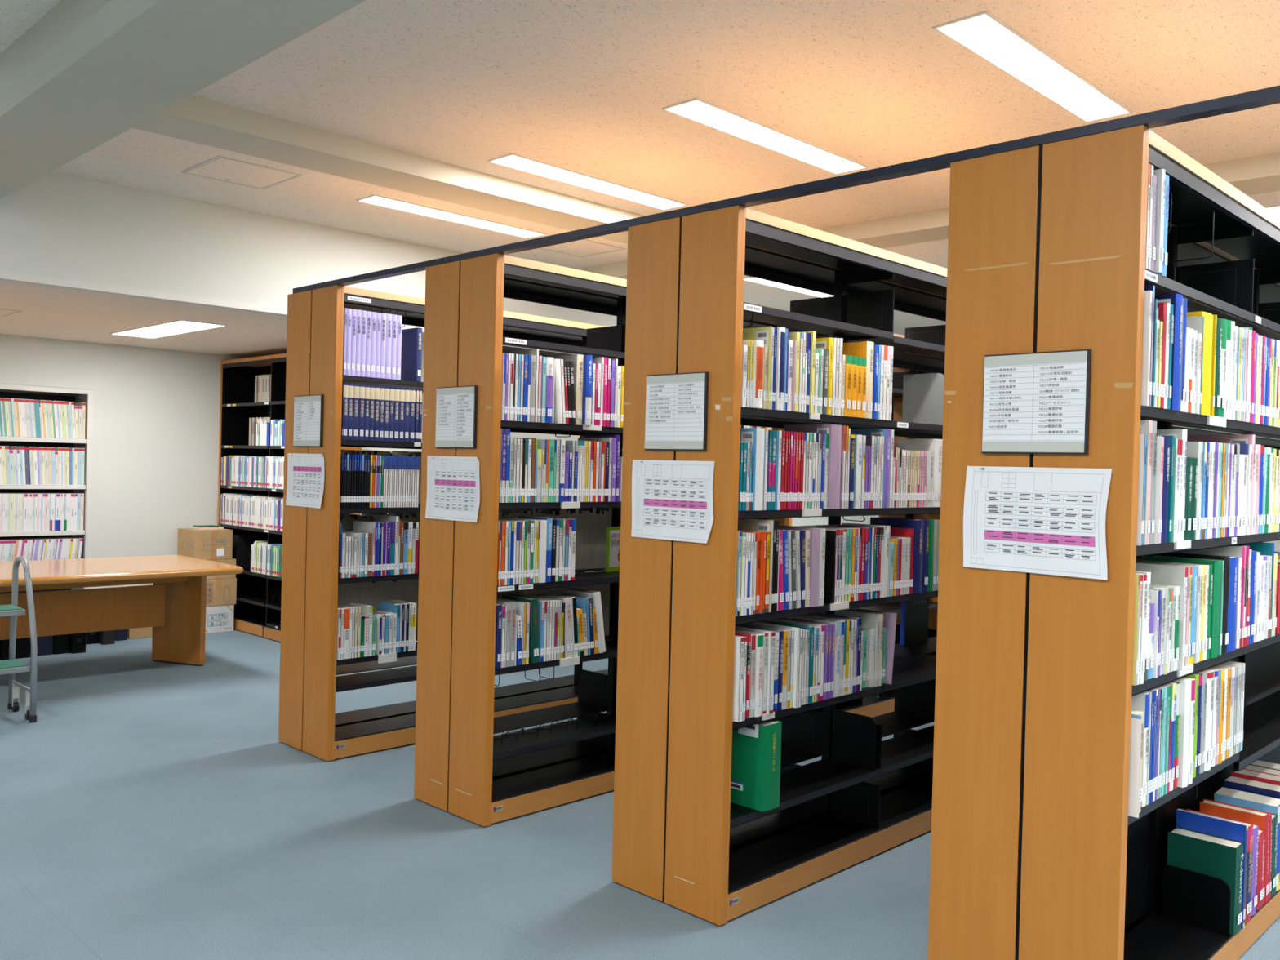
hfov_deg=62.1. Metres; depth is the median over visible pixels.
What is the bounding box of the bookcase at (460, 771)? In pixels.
[413,253,944,826]
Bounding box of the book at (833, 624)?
[791,617,835,697]
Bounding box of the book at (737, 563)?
[735,549,738,616]
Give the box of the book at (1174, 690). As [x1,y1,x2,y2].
[1166,681,1177,791]
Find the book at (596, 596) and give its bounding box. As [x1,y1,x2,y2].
[565,587,605,653]
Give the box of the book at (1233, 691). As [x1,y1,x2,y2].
[1217,665,1235,755]
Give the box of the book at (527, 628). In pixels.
[499,598,529,664]
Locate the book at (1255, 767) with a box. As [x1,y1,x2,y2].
[1244,764,1279,775]
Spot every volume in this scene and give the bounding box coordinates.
[341,382,344,439]
[341,382,348,439]
[342,307,347,374]
[345,308,351,375]
[347,383,353,439]
[350,309,356,375]
[352,383,359,439]
[354,309,361,376]
[358,384,364,439]
[360,310,366,377]
[361,384,369,440]
[364,311,371,377]
[368,385,374,440]
[369,311,376,377]
[373,385,379,440]
[375,312,381,377]
[378,386,384,440]
[379,312,386,378]
[382,386,389,441]
[385,313,391,378]
[388,386,394,441]
[391,314,397,379]
[393,386,399,441]
[395,315,402,379]
[398,387,404,441]
[400,327,422,382]
[402,387,409,442]
[408,387,415,442]
[414,388,419,442]
[418,388,422,442]
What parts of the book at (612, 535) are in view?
panel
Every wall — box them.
[0,172,878,573]
[0,333,246,588]
[253,337,424,665]
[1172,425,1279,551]
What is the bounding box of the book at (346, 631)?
[337,605,349,658]
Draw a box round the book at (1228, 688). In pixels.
[1213,666,1231,759]
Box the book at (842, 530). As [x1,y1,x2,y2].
[807,526,843,602]
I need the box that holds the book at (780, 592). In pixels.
[777,529,783,610]
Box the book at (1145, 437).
[1141,435,1146,545]
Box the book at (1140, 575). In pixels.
[1136,574,1140,684]
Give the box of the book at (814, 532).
[778,524,820,606]
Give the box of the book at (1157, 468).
[1152,435,1161,543]
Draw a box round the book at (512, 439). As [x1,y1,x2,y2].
[508,437,514,502]
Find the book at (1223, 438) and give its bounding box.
[1186,434,1255,534]
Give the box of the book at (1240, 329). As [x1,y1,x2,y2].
[1236,327,1241,420]
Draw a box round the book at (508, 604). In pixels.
[496,600,511,666]
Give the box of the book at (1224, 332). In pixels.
[1218,318,1226,417]
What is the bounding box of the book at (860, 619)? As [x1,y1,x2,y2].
[819,613,862,692]
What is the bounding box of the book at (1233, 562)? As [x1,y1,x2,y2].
[1178,552,1238,652]
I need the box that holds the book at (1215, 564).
[1142,555,1220,657]
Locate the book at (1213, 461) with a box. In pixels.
[1208,442,1215,538]
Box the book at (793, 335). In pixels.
[789,331,799,412]
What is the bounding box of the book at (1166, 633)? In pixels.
[1151,586,1169,675]
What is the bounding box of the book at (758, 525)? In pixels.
[737,519,773,612]
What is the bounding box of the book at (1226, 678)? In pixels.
[1212,666,1228,760]
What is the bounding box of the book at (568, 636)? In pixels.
[537,593,573,657]
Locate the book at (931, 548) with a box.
[927,519,934,591]
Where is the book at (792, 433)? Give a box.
[788,431,793,509]
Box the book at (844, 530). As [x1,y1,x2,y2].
[799,525,846,602]
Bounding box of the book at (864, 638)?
[861,627,866,688]
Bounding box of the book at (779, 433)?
[774,430,782,510]
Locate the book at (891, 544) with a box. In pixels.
[888,542,893,596]
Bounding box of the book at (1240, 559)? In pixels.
[1235,557,1242,648]
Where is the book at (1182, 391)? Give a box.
[1176,297,1187,412]
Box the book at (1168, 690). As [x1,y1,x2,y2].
[1161,684,1170,794]
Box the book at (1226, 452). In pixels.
[1222,443,1227,537]
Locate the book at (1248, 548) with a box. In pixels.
[1240,545,1249,646]
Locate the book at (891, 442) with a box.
[888,429,893,507]
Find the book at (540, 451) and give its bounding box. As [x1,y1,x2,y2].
[536,448,542,502]
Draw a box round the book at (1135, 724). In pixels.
[1128,717,1142,817]
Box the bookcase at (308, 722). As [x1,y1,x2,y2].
[278,284,791,760]
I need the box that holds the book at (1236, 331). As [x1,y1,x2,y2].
[1231,325,1238,420]
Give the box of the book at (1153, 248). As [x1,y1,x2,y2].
[1149,174,1157,272]
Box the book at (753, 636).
[734,631,755,717]
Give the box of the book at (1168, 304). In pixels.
[1160,302,1170,408]
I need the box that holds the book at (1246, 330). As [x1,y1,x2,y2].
[1242,328,1248,422]
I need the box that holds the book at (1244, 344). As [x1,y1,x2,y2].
[1240,328,1245,421]
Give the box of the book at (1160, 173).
[1153,168,1165,273]
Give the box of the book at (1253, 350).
[1247,330,1256,422]
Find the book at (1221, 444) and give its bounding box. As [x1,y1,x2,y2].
[1217,442,1222,537]
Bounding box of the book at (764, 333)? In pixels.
[742,325,772,408]
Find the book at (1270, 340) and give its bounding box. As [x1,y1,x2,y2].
[1266,338,1271,425]
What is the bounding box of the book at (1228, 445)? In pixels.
[1225,443,1230,537]
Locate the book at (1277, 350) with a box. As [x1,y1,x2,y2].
[1272,340,1278,426]
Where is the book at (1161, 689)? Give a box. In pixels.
[1155,687,1162,799]
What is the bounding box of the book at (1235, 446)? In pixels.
[1231,444,1237,536]
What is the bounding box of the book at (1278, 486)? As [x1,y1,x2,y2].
[1276,449,1279,532]
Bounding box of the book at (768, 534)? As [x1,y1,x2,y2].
[742,529,770,613]
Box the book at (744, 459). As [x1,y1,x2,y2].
[742,443,747,510]
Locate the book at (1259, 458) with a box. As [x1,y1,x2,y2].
[1254,444,1261,533]
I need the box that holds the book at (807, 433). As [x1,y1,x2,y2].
[804,432,808,509]
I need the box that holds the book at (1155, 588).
[1150,586,1165,675]
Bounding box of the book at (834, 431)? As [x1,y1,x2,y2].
[783,424,841,509]
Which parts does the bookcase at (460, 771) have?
panel, panel, trim, name plate, shelf, shelf, shelf, shelf, shelf, shelf, shelf, shelf, shelf, shelf, plate, shelf, shelf, shelf, shelf, shelf, shelf, shelf, shelf, shelf, panel, shelf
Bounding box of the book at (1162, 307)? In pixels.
[1156,302,1166,408]
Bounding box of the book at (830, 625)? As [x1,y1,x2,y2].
[788,617,831,698]
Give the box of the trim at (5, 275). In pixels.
[0,271,424,332]
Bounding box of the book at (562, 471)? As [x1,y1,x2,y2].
[559,440,565,502]
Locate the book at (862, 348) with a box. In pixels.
[842,341,874,418]
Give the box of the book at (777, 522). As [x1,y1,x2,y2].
[763,519,779,611]
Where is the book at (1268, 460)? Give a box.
[1264,447,1271,533]
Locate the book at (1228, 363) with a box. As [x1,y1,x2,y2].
[1223,320,1231,419]
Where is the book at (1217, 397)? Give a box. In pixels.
[1213,317,1222,416]
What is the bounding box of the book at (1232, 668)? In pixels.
[1215,665,1233,757]
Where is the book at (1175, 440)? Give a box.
[1170,438,1177,542]
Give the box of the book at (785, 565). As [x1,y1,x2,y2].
[782,529,788,609]
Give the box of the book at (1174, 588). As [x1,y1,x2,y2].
[1150,584,1176,671]
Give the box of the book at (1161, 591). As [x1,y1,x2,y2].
[1151,589,1162,676]
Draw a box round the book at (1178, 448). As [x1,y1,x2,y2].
[1174,439,1179,541]
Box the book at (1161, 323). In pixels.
[1155,321,1163,408]
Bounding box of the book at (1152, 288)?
[1144,285,1155,406]
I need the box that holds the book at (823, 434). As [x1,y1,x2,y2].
[820,433,825,509]
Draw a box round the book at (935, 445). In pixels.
[896,439,942,506]
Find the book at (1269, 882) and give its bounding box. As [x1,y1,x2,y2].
[1206,799,1272,900]
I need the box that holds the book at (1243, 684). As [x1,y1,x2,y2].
[1226,661,1245,751]
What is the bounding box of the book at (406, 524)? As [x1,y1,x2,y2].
[400,521,408,573]
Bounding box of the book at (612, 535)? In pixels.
[604,526,620,572]
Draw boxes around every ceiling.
[0,0,1279,335]
[0,280,424,357]
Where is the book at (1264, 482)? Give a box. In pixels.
[1261,447,1267,533]
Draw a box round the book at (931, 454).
[925,450,934,506]
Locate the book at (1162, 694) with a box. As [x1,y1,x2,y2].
[1156,686,1164,798]
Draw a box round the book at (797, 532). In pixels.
[795,530,800,608]
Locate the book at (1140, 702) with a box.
[1131,692,1149,807]
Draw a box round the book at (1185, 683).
[1173,678,1191,787]
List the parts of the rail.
rail, rail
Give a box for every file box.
[0,639,9,660]
[15,637,31,658]
[36,635,53,655]
[53,634,70,654]
[69,632,85,653]
[85,631,97,644]
[97,630,115,644]
[115,629,127,640]
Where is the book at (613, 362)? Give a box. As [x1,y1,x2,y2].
[609,360,615,426]
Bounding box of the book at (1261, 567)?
[1257,555,1263,641]
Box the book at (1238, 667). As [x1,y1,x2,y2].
[1219,663,1239,754]
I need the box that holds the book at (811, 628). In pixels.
[768,620,813,703]
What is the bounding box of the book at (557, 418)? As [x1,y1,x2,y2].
[553,359,562,423]
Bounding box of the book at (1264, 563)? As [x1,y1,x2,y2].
[1260,555,1267,639]
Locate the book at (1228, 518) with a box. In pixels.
[1226,444,1232,537]
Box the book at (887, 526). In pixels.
[853,523,888,596]
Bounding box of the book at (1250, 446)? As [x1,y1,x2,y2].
[1245,444,1253,534]
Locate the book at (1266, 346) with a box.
[1262,337,1267,425]
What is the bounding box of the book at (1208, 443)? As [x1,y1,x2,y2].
[1204,442,1209,538]
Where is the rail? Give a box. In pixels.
[293,85,1279,293]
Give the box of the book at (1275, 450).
[1271,448,1276,532]
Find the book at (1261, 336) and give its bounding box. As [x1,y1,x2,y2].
[1257,335,1263,424]
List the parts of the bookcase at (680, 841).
panel, panel, name plate, trim, shelf, shelf, shelf, shelf, shelf, shelf, shelf, shelf, shelf, shelf, shelf, plate, shelf, shelf, shelf, shelf, shelf, shelf, shelf, shelf, shelf, shelf, shelf, shelf, shelf, shelf, shelf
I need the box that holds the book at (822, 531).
[791,525,826,605]
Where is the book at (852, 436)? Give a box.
[848,434,854,508]
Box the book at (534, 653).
[502,594,539,663]
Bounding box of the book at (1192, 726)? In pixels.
[1182,677,1195,784]
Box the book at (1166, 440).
[1160,436,1169,542]
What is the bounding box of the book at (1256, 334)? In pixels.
[1252,333,1258,423]
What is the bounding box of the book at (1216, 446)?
[1212,442,1218,537]
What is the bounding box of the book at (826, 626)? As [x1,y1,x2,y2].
[782,617,829,699]
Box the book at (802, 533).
[782,528,805,608]
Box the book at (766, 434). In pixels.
[762,429,768,510]
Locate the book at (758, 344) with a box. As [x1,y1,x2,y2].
[749,339,764,408]
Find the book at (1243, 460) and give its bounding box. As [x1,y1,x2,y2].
[1229,443,1248,535]
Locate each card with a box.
[49,520,52,530]
[54,520,57,530]
[57,520,60,530]
[63,520,66,530]
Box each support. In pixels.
[493,729,509,746]
[501,727,524,742]
[521,720,544,740]
[524,668,540,681]
[534,718,558,735]
[538,666,554,679]
[551,715,573,733]
[555,430,572,437]
[561,711,583,728]
[579,710,601,726]
[591,708,614,723]
[742,313,753,327]
[781,715,788,734]
[842,515,865,521]
[1167,180,1172,233]
[1167,205,1214,262]
[1177,785,1197,799]
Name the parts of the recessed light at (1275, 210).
frame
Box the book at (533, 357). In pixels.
[529,355,536,422]
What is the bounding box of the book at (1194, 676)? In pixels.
[1183,673,1199,777]
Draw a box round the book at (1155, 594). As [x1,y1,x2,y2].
[1150,589,1159,678]
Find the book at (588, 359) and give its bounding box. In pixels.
[582,355,592,425]
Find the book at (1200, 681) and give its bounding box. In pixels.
[1195,673,1203,775]
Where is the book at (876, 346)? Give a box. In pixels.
[871,344,878,418]
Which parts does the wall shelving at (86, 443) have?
shelf, shelf, shelf, frame, panel, frame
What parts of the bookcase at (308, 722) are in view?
panel, panel, trim, name plate, shelf, shelf, shelf, shelf, shelf, shelf, shelf, shelf, shelf, shelf, shelf, shelf, shelf, shelf, panel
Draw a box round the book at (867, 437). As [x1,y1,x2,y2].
[864,435,868,508]
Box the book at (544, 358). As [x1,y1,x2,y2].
[540,356,546,422]
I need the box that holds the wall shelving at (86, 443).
[0,383,93,594]
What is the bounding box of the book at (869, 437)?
[866,435,871,508]
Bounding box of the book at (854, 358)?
[848,355,857,417]
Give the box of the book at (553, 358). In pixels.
[550,358,555,423]
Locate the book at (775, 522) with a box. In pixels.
[771,520,776,611]
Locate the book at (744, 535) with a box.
[740,533,746,615]
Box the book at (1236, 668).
[1217,664,1237,755]
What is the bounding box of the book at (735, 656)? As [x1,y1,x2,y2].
[732,638,736,721]
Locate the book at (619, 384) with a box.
[616,365,621,427]
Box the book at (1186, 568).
[1182,566,1187,667]
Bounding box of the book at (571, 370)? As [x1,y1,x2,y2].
[569,360,575,424]
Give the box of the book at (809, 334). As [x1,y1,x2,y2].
[804,333,811,413]
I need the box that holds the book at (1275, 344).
[1271,339,1276,426]
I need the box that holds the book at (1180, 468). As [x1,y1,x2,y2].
[1176,439,1182,541]
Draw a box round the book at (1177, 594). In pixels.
[1150,582,1180,671]
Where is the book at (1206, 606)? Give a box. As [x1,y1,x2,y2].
[1144,560,1208,660]
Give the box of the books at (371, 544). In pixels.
[336,314,1279,804]
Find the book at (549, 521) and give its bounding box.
[518,515,552,582]
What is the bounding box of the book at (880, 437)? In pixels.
[877,435,882,507]
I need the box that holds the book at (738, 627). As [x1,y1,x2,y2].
[734,626,771,714]
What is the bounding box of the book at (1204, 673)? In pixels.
[1195,671,1206,773]
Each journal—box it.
[0,397,4,436]
[0,401,2,435]
[0,445,3,484]
[0,493,0,532]
[0,493,3,532]
[0,538,7,561]
[0,539,3,559]
[0,539,4,561]
[1,445,6,484]
[1,493,4,532]
[1,538,8,561]
[2,397,6,436]
[3,538,10,561]
[4,397,10,436]
[4,445,7,484]
[4,493,7,532]
[5,445,10,484]
[5,493,8,532]
[5,538,13,561]
[7,493,9,532]
[8,398,12,436]
[8,446,16,484]
[8,449,13,484]
[8,493,13,531]
[8,538,16,561]
[9,398,13,436]
[11,398,16,436]
[11,538,18,560]
[12,493,15,531]
[12,537,22,556]
[13,398,18,436]
[13,493,17,531]
[15,446,18,484]
[15,537,25,555]
[16,398,20,436]
[16,493,18,531]
[17,398,22,436]
[17,446,23,484]
[17,450,20,484]
[17,493,20,531]
[17,537,27,557]
[19,493,22,531]
[20,399,25,436]
[20,537,29,559]
[21,493,24,531]
[22,399,26,436]
[22,446,26,484]
[22,493,27,531]
[22,537,30,560]
[23,537,32,560]
[24,399,28,437]
[24,446,29,484]
[26,399,31,437]
[26,493,29,531]
[26,537,35,560]
[27,446,31,484]
[28,399,32,437]
[28,493,31,531]
[28,537,35,560]
[29,446,32,484]
[30,399,35,437]
[30,537,39,559]
[31,446,34,484]
[31,493,33,531]
[31,493,35,531]
[33,400,39,437]
[33,446,38,484]
[34,493,37,531]
[34,537,41,559]
[35,493,39,531]
[35,537,42,559]
[36,446,39,484]
[37,400,41,437]
[37,537,44,559]
[38,447,42,484]
[38,493,41,531]
[39,400,44,437]
[39,404,42,437]
[39,537,45,559]
[40,447,45,484]
[40,493,43,531]
[40,537,47,559]
[41,400,45,437]
[41,493,44,531]
[42,537,48,559]
[43,400,47,437]
[43,537,53,559]
[44,400,50,437]
[44,447,48,484]
[44,493,48,531]
[44,537,50,559]
[46,493,48,530]
[46,537,57,559]
[47,447,49,484]
[48,400,52,437]
[48,400,53,438]
[48,447,52,484]
[48,493,51,530]
[48,537,57,559]
[50,493,54,530]
[50,537,59,559]
[51,400,56,438]
[51,447,55,484]
[52,537,62,559]
[53,400,58,438]
[53,493,56,530]
[54,447,60,484]
[54,451,57,484]
[54,493,59,519]
[55,537,66,559]
[56,400,60,438]
[57,400,62,438]
[58,493,61,519]
[59,447,61,484]
[59,493,62,530]
[59,537,68,559]
[60,400,66,438]
[61,447,62,484]
[61,493,64,530]
[62,447,65,484]
[62,537,71,559]
[63,401,67,438]
[63,493,66,526]
[64,493,66,519]
[65,401,69,438]
[65,447,66,484]
[65,537,73,559]
[66,401,71,438]
[66,448,69,484]
[66,493,69,530]
[67,537,76,559]
[68,401,72,438]
[68,493,71,530]
[69,448,71,484]
[69,493,74,530]
[71,401,75,438]
[71,448,74,484]
[71,537,78,558]
[72,405,79,439]
[72,493,77,530]
[72,536,83,558]
[73,537,79,558]
[74,402,84,439]
[74,448,77,484]
[76,493,80,530]
[77,405,82,439]
[77,448,79,484]
[78,448,81,484]
[80,493,82,529]
[81,448,84,484]
[81,493,84,529]
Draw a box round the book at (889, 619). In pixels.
[852,608,897,684]
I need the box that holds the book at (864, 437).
[860,435,866,508]
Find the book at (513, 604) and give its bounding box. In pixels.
[496,599,515,666]
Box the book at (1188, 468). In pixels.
[1183,457,1192,540]
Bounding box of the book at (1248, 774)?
[1231,768,1279,785]
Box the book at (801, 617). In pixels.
[792,615,840,697]
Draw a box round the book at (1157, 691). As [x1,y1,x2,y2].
[1150,688,1158,801]
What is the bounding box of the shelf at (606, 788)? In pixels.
[492,751,612,822]
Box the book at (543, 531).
[516,517,546,582]
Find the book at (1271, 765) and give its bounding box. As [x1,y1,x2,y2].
[1251,760,1279,769]
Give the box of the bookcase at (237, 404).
[217,353,361,641]
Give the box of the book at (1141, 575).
[1137,574,1142,684]
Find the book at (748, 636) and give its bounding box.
[734,631,751,718]
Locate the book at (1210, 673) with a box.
[1200,669,1213,771]
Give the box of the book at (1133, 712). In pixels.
[1131,709,1143,813]
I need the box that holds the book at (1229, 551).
[1175,545,1244,647]
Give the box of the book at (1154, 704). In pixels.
[1148,689,1155,802]
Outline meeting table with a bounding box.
[0,555,243,666]
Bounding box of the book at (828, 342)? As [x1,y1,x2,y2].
[815,337,833,414]
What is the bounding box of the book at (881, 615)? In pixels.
[847,608,883,685]
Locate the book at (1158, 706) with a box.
[1152,688,1159,799]
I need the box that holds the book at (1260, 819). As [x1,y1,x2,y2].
[1200,799,1269,903]
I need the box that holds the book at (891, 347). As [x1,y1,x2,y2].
[888,346,893,420]
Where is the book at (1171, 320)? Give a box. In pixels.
[1166,304,1173,409]
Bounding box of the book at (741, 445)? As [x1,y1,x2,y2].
[737,443,743,511]
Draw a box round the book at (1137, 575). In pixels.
[1132,573,1139,685]
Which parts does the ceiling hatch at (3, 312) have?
panel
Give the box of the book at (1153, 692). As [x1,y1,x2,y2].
[1146,690,1154,804]
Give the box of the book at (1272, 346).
[1267,338,1273,426]
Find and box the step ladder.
[0,555,37,722]
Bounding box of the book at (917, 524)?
[870,516,924,593]
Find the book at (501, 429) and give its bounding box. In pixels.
[498,428,502,502]
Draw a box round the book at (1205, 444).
[1200,442,1207,539]
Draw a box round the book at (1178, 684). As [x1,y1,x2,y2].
[1172,681,1180,788]
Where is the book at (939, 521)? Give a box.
[934,519,940,590]
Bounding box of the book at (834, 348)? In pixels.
[830,337,836,415]
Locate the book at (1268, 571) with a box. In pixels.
[1263,555,1270,639]
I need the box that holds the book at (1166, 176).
[1157,173,1169,276]
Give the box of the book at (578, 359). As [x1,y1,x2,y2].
[550,354,583,425]
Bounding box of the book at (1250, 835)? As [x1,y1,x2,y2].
[1186,808,1253,924]
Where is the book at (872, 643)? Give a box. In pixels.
[861,626,875,687]
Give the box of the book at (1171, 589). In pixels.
[1167,588,1172,672]
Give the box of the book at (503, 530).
[500,520,506,586]
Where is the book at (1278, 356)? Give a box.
[1275,340,1279,426]
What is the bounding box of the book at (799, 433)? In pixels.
[796,431,801,509]
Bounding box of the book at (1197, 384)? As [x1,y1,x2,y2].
[1194,333,1202,413]
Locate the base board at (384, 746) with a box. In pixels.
[333,743,413,759]
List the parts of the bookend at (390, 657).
plate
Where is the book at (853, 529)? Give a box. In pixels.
[817,525,855,601]
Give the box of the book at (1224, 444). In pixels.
[1219,443,1226,537]
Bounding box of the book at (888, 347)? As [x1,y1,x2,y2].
[884,346,890,420]
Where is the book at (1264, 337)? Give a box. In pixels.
[1260,336,1266,424]
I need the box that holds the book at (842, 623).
[803,615,844,696]
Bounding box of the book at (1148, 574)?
[1135,570,1151,680]
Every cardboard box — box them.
[126,626,152,639]
[177,528,232,559]
[205,577,236,606]
[205,604,234,633]
[206,558,235,579]
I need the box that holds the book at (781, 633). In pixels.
[736,624,783,711]
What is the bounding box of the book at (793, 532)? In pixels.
[778,528,795,608]
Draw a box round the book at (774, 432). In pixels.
[770,430,776,510]
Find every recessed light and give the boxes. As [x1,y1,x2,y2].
[109,320,227,338]
[356,194,546,238]
[487,153,688,210]
[662,97,869,174]
[744,276,834,297]
[932,10,1133,122]
[1264,204,1279,217]
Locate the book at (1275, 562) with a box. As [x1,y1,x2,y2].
[1271,553,1277,636]
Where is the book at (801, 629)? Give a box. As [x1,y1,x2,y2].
[798,628,803,707]
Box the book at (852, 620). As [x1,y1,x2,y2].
[812,613,854,693]
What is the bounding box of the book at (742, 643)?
[735,635,744,721]
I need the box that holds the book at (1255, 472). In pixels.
[1252,444,1257,534]
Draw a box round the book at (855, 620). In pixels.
[813,613,857,693]
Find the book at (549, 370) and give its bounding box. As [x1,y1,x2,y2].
[545,356,553,422]
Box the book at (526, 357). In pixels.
[522,355,528,422]
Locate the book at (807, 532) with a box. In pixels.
[778,528,809,607]
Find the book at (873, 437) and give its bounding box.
[869,435,875,508]
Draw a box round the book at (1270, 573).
[1265,555,1271,638]
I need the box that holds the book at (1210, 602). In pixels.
[1143,559,1213,658]
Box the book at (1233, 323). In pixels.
[1228,320,1235,419]
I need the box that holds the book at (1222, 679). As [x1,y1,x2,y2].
[1209,666,1225,764]
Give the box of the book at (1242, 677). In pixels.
[1223,662,1243,751]
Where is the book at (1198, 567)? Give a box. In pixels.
[1135,560,1200,663]
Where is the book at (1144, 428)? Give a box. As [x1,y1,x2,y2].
[1139,420,1150,545]
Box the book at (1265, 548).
[1239,542,1274,637]
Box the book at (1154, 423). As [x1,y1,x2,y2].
[1148,421,1156,544]
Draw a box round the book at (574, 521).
[546,516,576,580]
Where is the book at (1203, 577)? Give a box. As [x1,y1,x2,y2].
[1135,560,1206,661]
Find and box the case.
[231,533,266,568]
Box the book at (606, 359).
[602,357,608,426]
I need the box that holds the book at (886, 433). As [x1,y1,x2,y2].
[850,428,890,507]
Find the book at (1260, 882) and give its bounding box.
[1255,828,1265,910]
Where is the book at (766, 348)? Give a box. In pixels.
[758,346,768,408]
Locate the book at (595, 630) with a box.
[592,608,599,653]
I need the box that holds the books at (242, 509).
[220,373,284,577]
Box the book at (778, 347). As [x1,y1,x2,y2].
[774,327,781,409]
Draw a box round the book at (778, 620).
[777,618,824,700]
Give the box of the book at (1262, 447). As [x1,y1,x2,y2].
[1257,444,1264,533]
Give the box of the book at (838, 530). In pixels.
[804,526,840,603]
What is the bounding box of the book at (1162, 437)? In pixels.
[1158,436,1164,543]
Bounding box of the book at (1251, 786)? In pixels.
[1223,775,1279,799]
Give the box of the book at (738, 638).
[734,635,741,722]
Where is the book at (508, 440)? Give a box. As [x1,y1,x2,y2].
[505,428,510,502]
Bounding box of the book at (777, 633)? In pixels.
[736,625,779,711]
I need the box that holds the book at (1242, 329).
[1237,327,1244,421]
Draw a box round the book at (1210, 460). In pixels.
[1206,442,1212,538]
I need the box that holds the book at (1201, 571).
[1137,560,1202,662]
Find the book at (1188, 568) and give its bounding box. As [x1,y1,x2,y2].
[1184,566,1190,666]
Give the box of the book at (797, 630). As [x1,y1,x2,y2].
[752,622,799,707]
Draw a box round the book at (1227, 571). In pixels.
[1152,552,1230,654]
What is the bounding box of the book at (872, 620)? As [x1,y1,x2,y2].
[834,609,879,698]
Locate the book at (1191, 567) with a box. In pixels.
[1137,562,1192,665]
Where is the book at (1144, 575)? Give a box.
[1135,573,1147,684]
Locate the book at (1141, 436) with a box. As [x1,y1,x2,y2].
[1136,434,1144,546]
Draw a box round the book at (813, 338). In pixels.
[802,330,816,413]
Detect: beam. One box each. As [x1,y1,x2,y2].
[0,0,365,198]
[132,95,645,244]
[578,151,1279,279]
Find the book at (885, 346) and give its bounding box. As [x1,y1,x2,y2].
[882,345,887,419]
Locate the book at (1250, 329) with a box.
[1242,326,1253,422]
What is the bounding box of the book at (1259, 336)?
[1255,334,1260,423]
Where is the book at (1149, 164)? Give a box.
[1145,163,1151,269]
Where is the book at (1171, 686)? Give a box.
[1164,683,1173,792]
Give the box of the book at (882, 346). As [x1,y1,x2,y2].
[879,345,884,419]
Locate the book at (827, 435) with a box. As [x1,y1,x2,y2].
[823,433,829,509]
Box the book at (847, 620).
[809,614,849,694]
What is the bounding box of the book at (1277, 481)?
[1273,449,1279,532]
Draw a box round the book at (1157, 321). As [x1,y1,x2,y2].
[1151,319,1159,407]
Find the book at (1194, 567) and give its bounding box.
[1135,561,1196,664]
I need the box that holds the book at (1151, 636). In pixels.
[1147,602,1154,679]
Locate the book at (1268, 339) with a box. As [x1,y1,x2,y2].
[1264,337,1270,425]
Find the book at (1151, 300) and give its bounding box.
[1141,290,1152,406]
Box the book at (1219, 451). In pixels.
[1215,442,1220,537]
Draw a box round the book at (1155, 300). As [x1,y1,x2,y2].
[1151,298,1157,406]
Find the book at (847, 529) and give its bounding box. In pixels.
[805,525,849,601]
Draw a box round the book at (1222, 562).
[1152,555,1224,654]
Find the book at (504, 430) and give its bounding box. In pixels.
[501,428,506,502]
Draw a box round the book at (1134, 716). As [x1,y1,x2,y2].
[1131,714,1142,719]
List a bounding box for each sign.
[293,394,323,446]
[435,385,477,448]
[644,371,708,450]
[981,349,1091,454]
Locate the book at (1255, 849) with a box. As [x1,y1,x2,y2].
[1250,824,1258,915]
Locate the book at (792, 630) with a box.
[751,622,794,708]
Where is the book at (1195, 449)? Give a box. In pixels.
[1186,441,1203,539]
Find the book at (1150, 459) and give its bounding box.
[1146,420,1152,544]
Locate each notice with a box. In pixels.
[285,453,324,508]
[425,455,479,522]
[631,459,715,543]
[963,466,1111,579]
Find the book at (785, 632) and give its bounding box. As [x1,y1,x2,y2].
[741,623,788,709]
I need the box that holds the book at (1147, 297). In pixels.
[1140,292,1151,404]
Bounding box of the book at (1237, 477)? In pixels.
[1233,444,1239,536]
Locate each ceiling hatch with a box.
[0,308,23,317]
[181,155,302,190]
[539,239,626,257]
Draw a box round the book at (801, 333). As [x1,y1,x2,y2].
[797,332,803,412]
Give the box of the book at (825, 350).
[818,348,828,414]
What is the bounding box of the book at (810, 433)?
[807,432,812,508]
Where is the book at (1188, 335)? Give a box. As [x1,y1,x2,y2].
[1183,327,1190,413]
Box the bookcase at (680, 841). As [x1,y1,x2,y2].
[611,204,947,925]
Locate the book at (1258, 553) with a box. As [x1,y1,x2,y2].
[1253,551,1260,642]
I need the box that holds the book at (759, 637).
[734,630,763,716]
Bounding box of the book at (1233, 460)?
[1229,444,1235,536]
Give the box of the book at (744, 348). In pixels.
[741,344,747,407]
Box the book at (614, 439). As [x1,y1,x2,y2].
[610,437,616,502]
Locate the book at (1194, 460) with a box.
[1189,457,1197,540]
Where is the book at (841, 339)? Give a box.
[837,337,843,415]
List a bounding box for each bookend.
[266,580,281,604]
[266,622,280,629]
[273,586,281,606]
[375,617,396,663]
[413,442,421,446]
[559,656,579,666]
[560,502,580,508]
[582,424,601,431]
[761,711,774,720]
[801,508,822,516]
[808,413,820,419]
[823,537,831,604]
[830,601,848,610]
[831,708,875,770]
[891,393,893,420]
[902,373,944,425]
[1161,863,1231,936]
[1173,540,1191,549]
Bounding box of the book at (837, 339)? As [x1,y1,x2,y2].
[834,337,839,415]
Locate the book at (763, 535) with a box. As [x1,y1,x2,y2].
[737,529,766,613]
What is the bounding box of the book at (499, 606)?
[494,604,502,668]
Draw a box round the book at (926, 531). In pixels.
[880,516,929,591]

